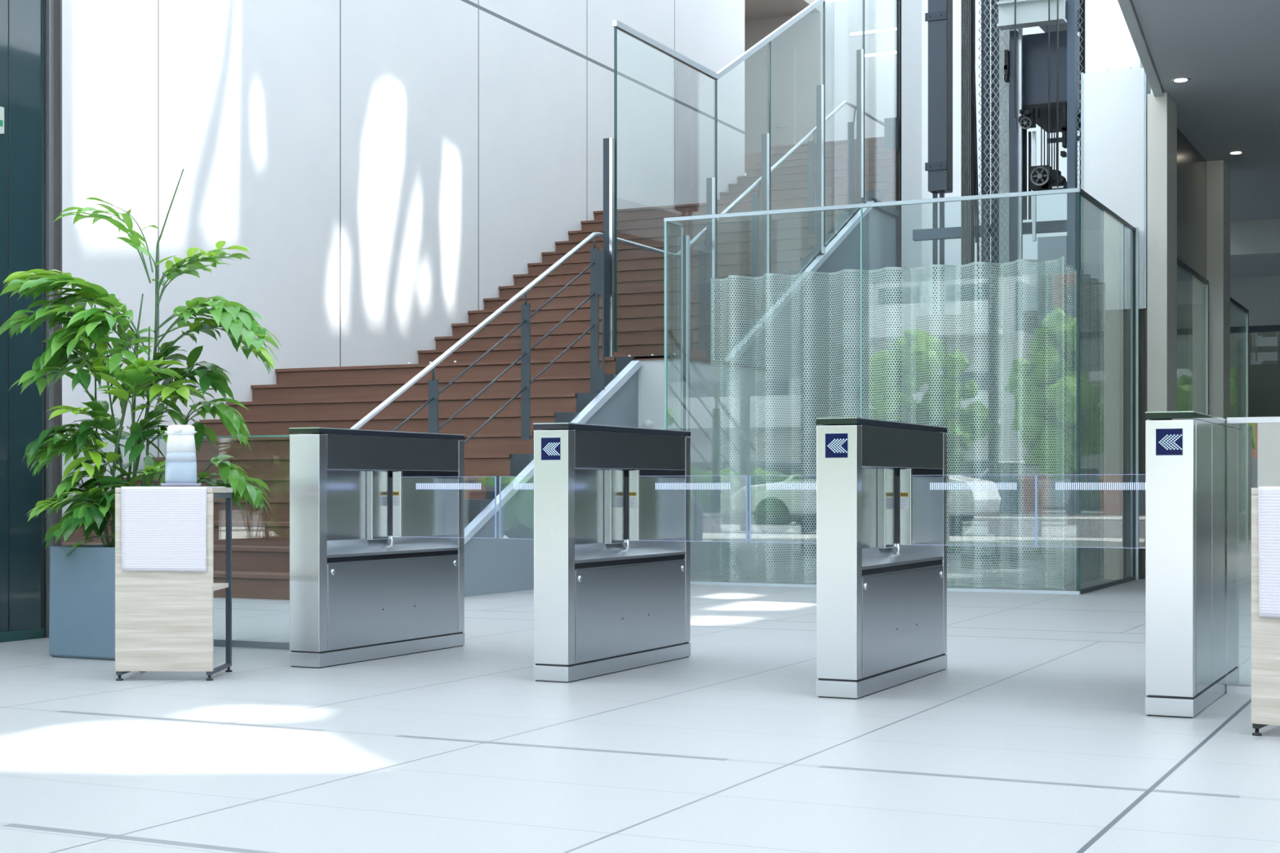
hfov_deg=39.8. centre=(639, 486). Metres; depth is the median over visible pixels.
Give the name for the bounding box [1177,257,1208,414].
window
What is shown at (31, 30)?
window
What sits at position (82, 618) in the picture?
potted plant
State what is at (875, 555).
tray
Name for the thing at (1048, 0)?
cable
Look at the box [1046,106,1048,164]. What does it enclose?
rope
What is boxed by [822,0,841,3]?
ceiling
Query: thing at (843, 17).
wall
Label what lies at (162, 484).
tray
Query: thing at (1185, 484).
gate
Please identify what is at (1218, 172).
column
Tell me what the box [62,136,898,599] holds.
staircase
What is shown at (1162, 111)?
column
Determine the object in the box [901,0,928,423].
steel column
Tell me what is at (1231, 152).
recessed light
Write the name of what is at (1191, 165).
wall
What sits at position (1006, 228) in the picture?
lift tower
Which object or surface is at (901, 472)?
hood
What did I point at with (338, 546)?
tray
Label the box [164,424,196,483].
jar
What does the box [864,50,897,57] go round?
lamp
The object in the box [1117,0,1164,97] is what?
trim
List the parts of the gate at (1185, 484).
post, lid, lid, panel, post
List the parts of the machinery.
motor, sill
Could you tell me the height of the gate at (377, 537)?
1.000 m
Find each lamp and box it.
[850,26,897,35]
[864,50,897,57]
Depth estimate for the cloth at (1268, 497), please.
5.32 m
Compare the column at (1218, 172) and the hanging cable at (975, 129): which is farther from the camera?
the column at (1218, 172)
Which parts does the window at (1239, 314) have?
frame, frame, frame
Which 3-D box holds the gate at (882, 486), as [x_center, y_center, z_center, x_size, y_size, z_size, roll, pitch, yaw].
[0.949,0.253,6.812,0.960,1.000,0.884,0,0,-22]
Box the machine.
[1022,128,1066,240]
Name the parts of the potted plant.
planter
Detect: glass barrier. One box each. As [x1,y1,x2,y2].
[64,435,289,649]
[1226,416,1279,694]
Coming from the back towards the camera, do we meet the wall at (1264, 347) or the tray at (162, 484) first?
the wall at (1264, 347)
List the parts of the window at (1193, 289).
frame, frame, frame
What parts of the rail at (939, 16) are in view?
guide rod, casing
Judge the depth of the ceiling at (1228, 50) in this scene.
13.85 m
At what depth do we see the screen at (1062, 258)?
13.29 m
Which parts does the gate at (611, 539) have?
post, lid, lid, access panel, post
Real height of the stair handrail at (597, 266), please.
4.800 m
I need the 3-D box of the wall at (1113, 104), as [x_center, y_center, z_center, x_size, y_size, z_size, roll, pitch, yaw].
[3.873,-2.432,14.451,0.523,1.970,0.058,0,0,26]
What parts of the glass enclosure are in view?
cap rail, post, post, post, cap rail, rail, cap rail, rail, glass pane, post, post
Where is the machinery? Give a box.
[1017,0,1079,133]
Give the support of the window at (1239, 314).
on the floor at (1036, 735)
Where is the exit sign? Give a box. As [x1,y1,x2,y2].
[0,106,4,133]
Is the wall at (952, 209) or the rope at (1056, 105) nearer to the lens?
the rope at (1056, 105)
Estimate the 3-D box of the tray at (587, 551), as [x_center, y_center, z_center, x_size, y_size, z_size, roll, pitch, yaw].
[-0.057,0.263,7.327,0.069,0.069,1.045,0,0,26]
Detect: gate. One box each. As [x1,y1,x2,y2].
[288,427,496,668]
[499,422,747,682]
[749,417,1035,699]
[1035,410,1239,718]
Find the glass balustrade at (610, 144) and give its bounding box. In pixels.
[603,0,864,359]
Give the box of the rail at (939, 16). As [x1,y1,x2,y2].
[924,0,952,433]
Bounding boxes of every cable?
[972,0,980,351]
[1014,0,1016,118]
[1048,0,1049,177]
[1057,0,1058,187]
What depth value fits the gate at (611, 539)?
7.17 m
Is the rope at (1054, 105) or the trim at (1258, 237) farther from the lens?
the trim at (1258, 237)
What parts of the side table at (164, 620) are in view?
frame, frame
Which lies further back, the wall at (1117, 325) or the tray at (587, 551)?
the wall at (1117, 325)
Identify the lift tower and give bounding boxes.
[912,0,1084,569]
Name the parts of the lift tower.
guide rail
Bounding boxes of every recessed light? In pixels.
[1170,76,1191,81]
[1227,151,1244,154]
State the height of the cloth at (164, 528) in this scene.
0.331 m
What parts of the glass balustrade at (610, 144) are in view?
post, post, cap rail, post, post, post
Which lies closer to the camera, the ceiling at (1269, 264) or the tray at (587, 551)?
the tray at (587, 551)
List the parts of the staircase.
panel, edge trim, panel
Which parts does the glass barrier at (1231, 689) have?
glass pane, rail, cap rail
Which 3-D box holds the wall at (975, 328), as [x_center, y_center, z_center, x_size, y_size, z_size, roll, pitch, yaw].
[4.580,-0.597,19.492,3.150,2.700,0.100,0,0,26]
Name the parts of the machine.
guide rail, guide rail, motor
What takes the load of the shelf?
attached to the side table at (164, 620)
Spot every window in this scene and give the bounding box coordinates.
[0,0,62,642]
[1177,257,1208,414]
[1230,297,1248,553]
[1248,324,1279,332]
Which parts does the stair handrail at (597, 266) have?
rod, post, rod, rod, rod, post, rod, rod, rod, post, post, post, post, post, plate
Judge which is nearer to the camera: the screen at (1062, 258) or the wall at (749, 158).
the screen at (1062, 258)
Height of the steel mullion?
9.000 m
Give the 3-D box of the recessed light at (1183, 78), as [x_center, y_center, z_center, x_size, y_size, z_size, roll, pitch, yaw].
[4.216,-3.172,13.785,0.150,0.010,0.150,0,0,26]
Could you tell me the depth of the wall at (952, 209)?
22.83 m
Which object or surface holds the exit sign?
attached to the window at (31, 30)
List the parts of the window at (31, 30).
glass pane, rail, frame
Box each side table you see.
[115,487,232,680]
[1251,488,1279,736]
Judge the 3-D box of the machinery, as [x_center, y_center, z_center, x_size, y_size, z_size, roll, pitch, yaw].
[3.885,-5.241,16.490,0.460,4.012,1.312,0,0,26]
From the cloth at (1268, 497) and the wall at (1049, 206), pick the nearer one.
the cloth at (1268, 497)
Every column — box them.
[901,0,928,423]
[1146,92,1177,420]
[1206,160,1230,419]
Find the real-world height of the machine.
1.200 m
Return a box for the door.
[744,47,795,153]
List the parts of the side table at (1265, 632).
frame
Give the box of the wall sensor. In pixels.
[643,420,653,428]
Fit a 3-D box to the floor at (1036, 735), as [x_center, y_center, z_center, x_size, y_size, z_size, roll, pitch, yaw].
[3.558,0.813,13.159,23.000,0.120,33.200,0,0,26]
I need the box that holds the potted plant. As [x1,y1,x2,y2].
[0,168,281,660]
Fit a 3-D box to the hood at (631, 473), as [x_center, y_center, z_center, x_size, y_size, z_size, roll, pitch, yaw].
[0.067,-0.058,7.569,0.054,0.031,0.498,0,0,26]
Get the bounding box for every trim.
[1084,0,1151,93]
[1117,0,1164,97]
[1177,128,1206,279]
[1230,218,1279,257]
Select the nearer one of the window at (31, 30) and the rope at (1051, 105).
the window at (31, 30)
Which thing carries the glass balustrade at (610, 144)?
on the staircase
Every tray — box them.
[160,483,201,486]
[327,535,458,558]
[574,538,685,564]
[862,542,943,569]
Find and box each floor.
[0,540,1279,852]
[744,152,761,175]
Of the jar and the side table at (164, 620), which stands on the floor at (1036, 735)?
the side table at (164, 620)
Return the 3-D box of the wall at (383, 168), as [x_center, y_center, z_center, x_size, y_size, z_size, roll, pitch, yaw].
[-2.354,-3.747,18.445,0.300,9.000,17.400,0,0,26]
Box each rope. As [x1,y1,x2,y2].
[1040,106,1042,165]
[1044,106,1044,164]
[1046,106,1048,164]
[1051,105,1052,169]
[1053,105,1054,169]
[1056,105,1057,170]
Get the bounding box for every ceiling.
[744,0,820,21]
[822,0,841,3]
[1131,0,1279,221]
[1230,254,1279,278]
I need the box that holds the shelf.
[213,582,228,591]
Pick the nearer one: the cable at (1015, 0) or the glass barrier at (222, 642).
the glass barrier at (222, 642)
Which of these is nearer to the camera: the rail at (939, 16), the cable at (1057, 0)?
the cable at (1057, 0)
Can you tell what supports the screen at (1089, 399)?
on the floor at (1036, 735)
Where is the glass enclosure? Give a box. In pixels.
[663,187,1138,594]
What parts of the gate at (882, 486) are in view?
post, lid, lid, access panel, post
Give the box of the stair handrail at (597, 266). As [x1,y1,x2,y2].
[350,100,897,443]
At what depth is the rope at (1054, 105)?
15.97 m
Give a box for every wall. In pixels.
[62,0,744,517]
[744,0,897,144]
[915,308,1146,555]
[928,0,991,315]
[1017,26,1279,325]
[1080,66,1147,311]
[1086,308,1145,579]
[1248,331,1279,540]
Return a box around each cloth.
[120,486,226,572]
[1257,486,1279,617]
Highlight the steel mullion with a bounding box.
[897,0,901,422]
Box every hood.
[627,469,684,477]
[897,467,942,476]
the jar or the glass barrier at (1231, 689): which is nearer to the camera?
the glass barrier at (1231, 689)
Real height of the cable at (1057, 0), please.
5.600 m
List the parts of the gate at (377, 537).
post, lid, lid, access panel, post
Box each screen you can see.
[711,256,1065,590]
[1056,261,1106,586]
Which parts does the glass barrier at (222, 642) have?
cap rail, rail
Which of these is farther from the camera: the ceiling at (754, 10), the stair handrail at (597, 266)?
the ceiling at (754, 10)
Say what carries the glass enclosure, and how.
on the floor at (1036, 735)
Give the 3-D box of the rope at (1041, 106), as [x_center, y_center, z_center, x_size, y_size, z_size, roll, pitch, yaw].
[3.638,-3.097,16.028,0.010,0.700,0.010,0,0,-42]
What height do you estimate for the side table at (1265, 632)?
0.750 m
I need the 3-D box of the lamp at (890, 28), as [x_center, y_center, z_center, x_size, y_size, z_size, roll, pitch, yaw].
[4.129,-7.822,28.643,1.500,0.851,0.044,0,0,26]

